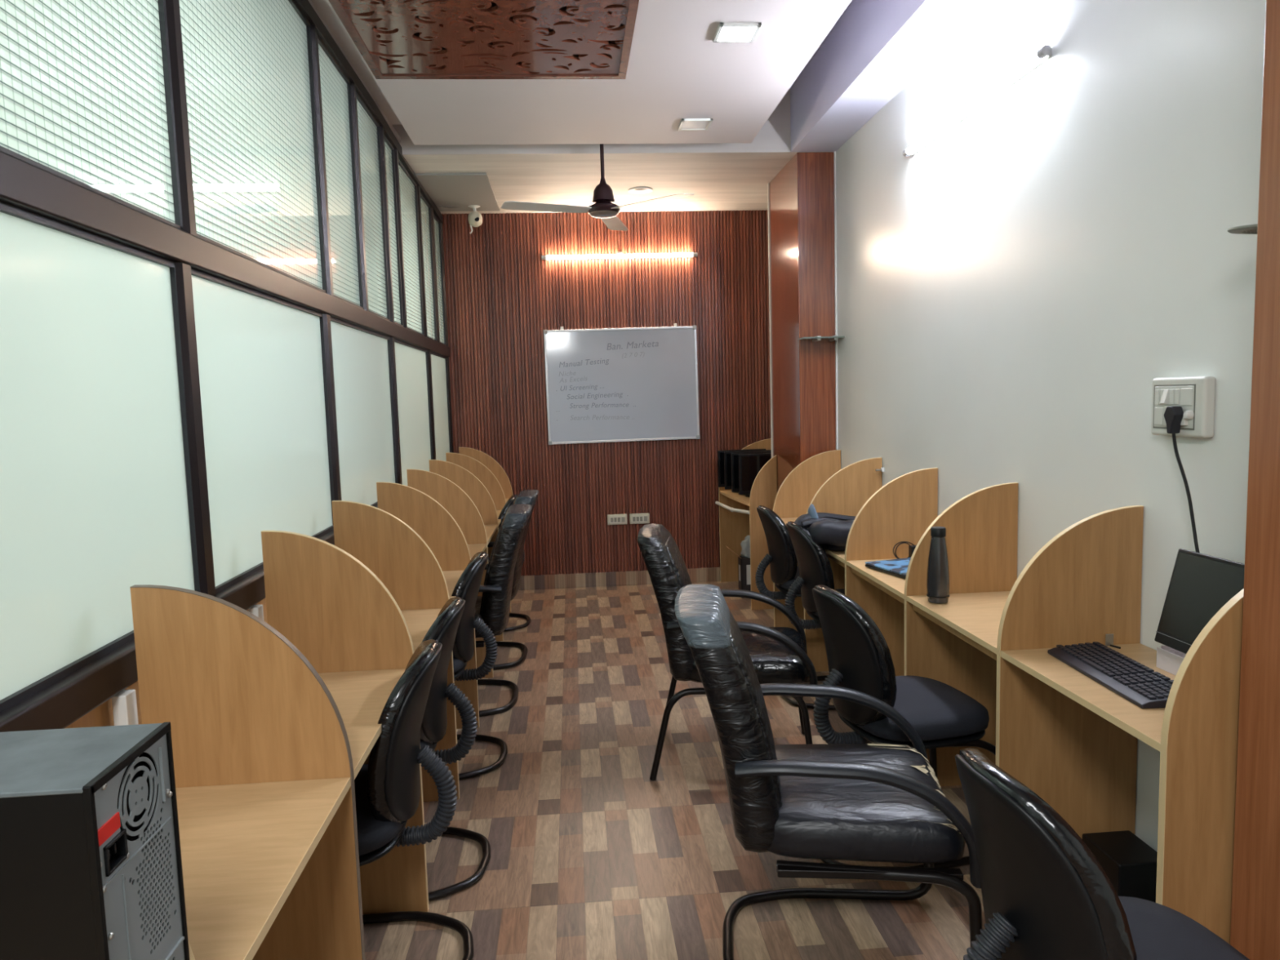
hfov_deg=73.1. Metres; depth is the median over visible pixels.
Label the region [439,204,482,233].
security camera
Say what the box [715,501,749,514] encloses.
pipe
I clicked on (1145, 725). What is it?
desktop
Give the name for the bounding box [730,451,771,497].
computer tower
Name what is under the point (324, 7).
trim
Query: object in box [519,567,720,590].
baseboard
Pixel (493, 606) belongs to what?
armchair
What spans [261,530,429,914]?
divider
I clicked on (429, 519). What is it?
divider
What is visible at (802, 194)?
pillar
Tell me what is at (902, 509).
divider
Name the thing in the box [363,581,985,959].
floor
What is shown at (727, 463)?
computer tower
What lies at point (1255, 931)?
pillar
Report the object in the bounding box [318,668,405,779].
desktop
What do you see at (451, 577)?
desktop
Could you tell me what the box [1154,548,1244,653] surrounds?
monitor
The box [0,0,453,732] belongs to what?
wall
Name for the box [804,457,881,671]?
divider
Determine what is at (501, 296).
wall
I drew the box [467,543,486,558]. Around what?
desktop
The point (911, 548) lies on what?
cable
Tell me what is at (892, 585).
desktop
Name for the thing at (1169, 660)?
paper wad
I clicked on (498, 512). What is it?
desktop
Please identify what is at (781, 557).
chair
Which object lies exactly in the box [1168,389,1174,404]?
rocker switch
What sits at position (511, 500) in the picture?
chair
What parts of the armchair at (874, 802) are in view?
backrest, armrest, cantilever frame, armrest, seat, seat rail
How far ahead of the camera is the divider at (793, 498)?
5.34 m
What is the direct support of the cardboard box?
on the floor
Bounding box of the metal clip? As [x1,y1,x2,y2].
[1105,633,1120,648]
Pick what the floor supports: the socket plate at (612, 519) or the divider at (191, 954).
the divider at (191, 954)
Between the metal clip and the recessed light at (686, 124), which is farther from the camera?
the recessed light at (686, 124)
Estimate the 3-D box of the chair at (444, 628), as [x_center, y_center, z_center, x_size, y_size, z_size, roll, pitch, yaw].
[-0.811,0.834,2.797,0.611,0.885,0.458,-2,5,-4]
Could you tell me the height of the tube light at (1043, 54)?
0.052 m
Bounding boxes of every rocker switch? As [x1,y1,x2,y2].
[1155,389,1159,404]
[1159,389,1164,404]
[1160,389,1169,404]
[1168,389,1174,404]
[1173,389,1179,404]
[1180,416,1187,425]
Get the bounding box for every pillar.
[768,151,836,492]
[1230,0,1279,959]
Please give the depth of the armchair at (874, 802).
2.10 m
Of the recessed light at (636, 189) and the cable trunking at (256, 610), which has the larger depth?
the recessed light at (636, 189)
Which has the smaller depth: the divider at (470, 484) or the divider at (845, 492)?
the divider at (845, 492)
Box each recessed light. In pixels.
[628,186,652,193]
[677,118,712,130]
[712,22,761,42]
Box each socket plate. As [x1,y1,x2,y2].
[607,513,627,524]
[629,512,649,524]
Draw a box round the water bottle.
[926,526,949,604]
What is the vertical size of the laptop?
0.023 m
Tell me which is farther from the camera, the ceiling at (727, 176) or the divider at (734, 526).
the divider at (734, 526)
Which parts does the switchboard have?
plate, blank plate, regulator knob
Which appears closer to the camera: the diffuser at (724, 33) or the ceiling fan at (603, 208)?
the diffuser at (724, 33)
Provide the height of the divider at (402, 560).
1.170 m
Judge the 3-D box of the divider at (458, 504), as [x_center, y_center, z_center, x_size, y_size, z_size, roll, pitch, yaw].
[-1.032,0.517,4.712,0.407,1.170,0.019,-2,5,-4]
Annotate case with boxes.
[0,721,189,959]
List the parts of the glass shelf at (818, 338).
glass plate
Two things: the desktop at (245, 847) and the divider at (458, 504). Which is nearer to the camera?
the desktop at (245, 847)
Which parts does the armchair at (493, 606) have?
seat, seat rail, armrest, cantilever frame, backrest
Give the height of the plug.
0.481 m
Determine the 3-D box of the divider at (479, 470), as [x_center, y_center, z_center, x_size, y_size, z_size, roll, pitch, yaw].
[-1.150,0.382,6.168,0.407,1.170,0.019,-2,5,-4]
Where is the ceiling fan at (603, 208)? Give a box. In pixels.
[500,143,693,231]
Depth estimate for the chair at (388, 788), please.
2.18 m
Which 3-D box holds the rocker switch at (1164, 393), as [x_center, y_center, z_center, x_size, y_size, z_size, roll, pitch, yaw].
[1.431,-0.226,2.356,0.016,0.042,0.018,-2,5,-4]
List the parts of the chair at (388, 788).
seat, backrest, cantilever frame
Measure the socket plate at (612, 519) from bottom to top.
0.084 m
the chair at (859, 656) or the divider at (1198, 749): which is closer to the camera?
the divider at (1198, 749)
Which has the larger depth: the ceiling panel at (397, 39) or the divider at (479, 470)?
the divider at (479, 470)
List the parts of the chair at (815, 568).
cantilever frame, backrest, seat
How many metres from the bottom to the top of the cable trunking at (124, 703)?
0.190 m
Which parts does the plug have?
cord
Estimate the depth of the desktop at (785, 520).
5.28 m
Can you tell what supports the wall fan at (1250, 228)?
attached to the wall at (1014, 289)
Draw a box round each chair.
[354,639,473,959]
[420,596,490,901]
[451,551,507,779]
[497,494,530,631]
[755,505,801,599]
[782,520,844,710]
[812,584,995,867]
[955,747,1249,959]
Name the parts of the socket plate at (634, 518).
plate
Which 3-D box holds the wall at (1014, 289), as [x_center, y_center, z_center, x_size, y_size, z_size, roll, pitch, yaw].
[1.526,-0.443,2.566,0.150,3.340,8.930,-2,5,-4]
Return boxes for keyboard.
[1047,641,1173,708]
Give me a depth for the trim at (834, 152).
5.39 m
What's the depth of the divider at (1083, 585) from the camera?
2.54 m
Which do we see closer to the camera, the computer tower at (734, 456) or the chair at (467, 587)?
the chair at (467, 587)
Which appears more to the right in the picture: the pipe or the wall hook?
the wall hook
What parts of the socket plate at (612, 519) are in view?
plate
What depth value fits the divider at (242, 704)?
1.76 m
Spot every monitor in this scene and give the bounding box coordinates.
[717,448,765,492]
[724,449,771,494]
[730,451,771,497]
[738,453,771,494]
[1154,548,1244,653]
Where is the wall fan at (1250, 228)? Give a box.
[1226,223,1257,234]
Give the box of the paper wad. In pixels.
[1155,645,1186,675]
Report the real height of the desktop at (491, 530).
0.018 m
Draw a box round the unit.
[1082,830,1157,902]
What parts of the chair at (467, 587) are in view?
seat, backrest, cantilever frame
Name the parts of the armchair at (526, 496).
armrest, cantilever frame, backrest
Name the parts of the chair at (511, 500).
backrest, cantilever frame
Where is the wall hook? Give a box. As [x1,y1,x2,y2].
[875,467,884,471]
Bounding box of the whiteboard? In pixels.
[542,323,700,444]
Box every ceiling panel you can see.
[328,0,639,79]
[415,173,499,211]
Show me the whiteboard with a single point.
(629, 384)
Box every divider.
[129,584,365,959]
[188,942,195,959]
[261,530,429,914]
[332,500,459,801]
[376,481,479,728]
[406,469,493,678]
[428,459,503,641]
[445,452,511,613]
[458,447,512,498]
[718,438,771,582]
[749,454,777,609]
[773,449,840,631]
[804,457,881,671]
[844,467,937,675]
[904,482,1017,786]
[995,505,1143,839]
[1155,588,1244,944]
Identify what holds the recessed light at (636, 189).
in the ceiling at (727, 176)
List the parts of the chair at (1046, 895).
backrest, seat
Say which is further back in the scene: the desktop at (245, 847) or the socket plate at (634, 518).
the socket plate at (634, 518)
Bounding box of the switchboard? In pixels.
[1151,375,1215,438]
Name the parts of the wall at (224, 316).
wire glass pane, frosted pane, panel, rail, wire glass pane, frosted pane, wire glass pane, frosted pane, rail, wire glass pane, wire glass pane, wire glass pane, frosted pane, wire glass pane, wire glass pane, frosted pane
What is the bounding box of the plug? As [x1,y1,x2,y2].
[1164,405,1199,552]
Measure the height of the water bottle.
0.273 m
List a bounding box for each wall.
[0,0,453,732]
[441,209,770,575]
[835,0,1266,852]
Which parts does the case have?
plate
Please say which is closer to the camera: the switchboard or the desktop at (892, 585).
the switchboard
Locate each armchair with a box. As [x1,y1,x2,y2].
[474,503,531,716]
[487,489,538,670]
[636,523,817,780]
[675,584,982,959]
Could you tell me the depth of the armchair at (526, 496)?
4.96 m
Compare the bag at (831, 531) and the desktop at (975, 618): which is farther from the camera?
the bag at (831, 531)
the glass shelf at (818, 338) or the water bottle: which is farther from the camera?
the glass shelf at (818, 338)
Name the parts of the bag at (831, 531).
grab handle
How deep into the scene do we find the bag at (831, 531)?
4.10 m
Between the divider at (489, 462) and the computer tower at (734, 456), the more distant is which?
the divider at (489, 462)
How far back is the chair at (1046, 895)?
1.41 m
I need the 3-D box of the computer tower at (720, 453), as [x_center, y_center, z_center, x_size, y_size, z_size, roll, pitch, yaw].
[0.805,-0.075,6.849,0.390,0.335,0.150,-2,5,-8]
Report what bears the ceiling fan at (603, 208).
hanging from the ceiling at (727, 176)
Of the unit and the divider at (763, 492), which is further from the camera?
the divider at (763, 492)
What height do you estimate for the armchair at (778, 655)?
0.978 m
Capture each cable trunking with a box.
[111,688,138,725]
[248,604,263,620]
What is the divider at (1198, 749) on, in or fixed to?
on the floor
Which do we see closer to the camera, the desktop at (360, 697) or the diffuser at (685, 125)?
the desktop at (360, 697)
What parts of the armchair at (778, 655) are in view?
backrest, leg, leg, armrest, seat, armrest, leg, leg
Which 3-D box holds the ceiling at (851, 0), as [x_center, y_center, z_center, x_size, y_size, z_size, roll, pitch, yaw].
[-1.396,-2.056,2.230,5.910,0.100,9.230,-2,5,-4]
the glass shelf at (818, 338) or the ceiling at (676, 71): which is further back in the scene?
the glass shelf at (818, 338)
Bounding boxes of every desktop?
[175,777,351,959]
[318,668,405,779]
[400,608,441,652]
[442,570,463,598]
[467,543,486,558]
[484,524,497,545]
[496,509,502,524]
[781,517,797,524]
[824,549,844,567]
[846,558,905,604]
[906,591,1010,660]
[1000,643,1175,751]
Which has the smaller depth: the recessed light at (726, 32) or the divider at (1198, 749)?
the divider at (1198, 749)
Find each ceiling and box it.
[377,0,851,145]
[392,88,826,213]
[789,0,852,88]
[790,0,997,151]
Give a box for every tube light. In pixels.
[541,251,697,260]
[902,44,1052,156]
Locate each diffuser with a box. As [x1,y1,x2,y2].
[681,121,709,128]
[717,26,756,40]
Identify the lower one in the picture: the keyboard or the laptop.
the keyboard
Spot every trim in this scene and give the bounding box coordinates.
[311,0,416,145]
[767,151,837,457]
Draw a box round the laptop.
[865,557,911,578]
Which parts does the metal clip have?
plate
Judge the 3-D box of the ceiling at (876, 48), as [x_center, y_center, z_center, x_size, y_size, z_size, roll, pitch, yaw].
[1.338,-1.838,1.600,0.275,0.370,7.300,-2,5,-4]
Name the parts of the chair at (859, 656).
backrest, cantilever frame, seat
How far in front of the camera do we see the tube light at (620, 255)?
6.76 m
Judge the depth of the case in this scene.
0.89 m
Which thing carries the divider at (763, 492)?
on the floor
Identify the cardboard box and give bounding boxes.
[726,546,751,591]
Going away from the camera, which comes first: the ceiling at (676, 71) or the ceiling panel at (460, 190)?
the ceiling at (676, 71)
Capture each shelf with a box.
[720,490,749,506]
[796,335,844,342]
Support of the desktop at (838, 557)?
attached to the wall at (1014, 289)
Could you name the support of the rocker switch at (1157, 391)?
attached to the switchboard
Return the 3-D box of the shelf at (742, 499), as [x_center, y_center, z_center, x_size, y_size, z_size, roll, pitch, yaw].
[0.921,0.130,6.540,0.480,0.018,0.931,-2,5,-4]
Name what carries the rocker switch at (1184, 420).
attached to the switchboard
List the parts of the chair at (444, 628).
seat, backrest, cantilever frame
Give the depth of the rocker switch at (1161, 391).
2.37 m
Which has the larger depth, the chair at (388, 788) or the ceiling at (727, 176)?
the ceiling at (727, 176)
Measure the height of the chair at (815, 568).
0.885 m
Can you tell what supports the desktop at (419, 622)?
attached to the divider at (402, 560)
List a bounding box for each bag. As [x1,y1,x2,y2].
[740,535,750,558]
[793,503,855,551]
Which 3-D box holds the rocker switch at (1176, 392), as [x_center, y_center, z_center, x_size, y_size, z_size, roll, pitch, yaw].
[1.440,-0.223,2.318,0.005,0.042,0.016,-2,5,-4]
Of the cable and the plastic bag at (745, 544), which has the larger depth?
the plastic bag at (745, 544)
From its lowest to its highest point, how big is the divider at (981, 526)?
1.160 m
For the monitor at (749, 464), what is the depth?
6.27 m

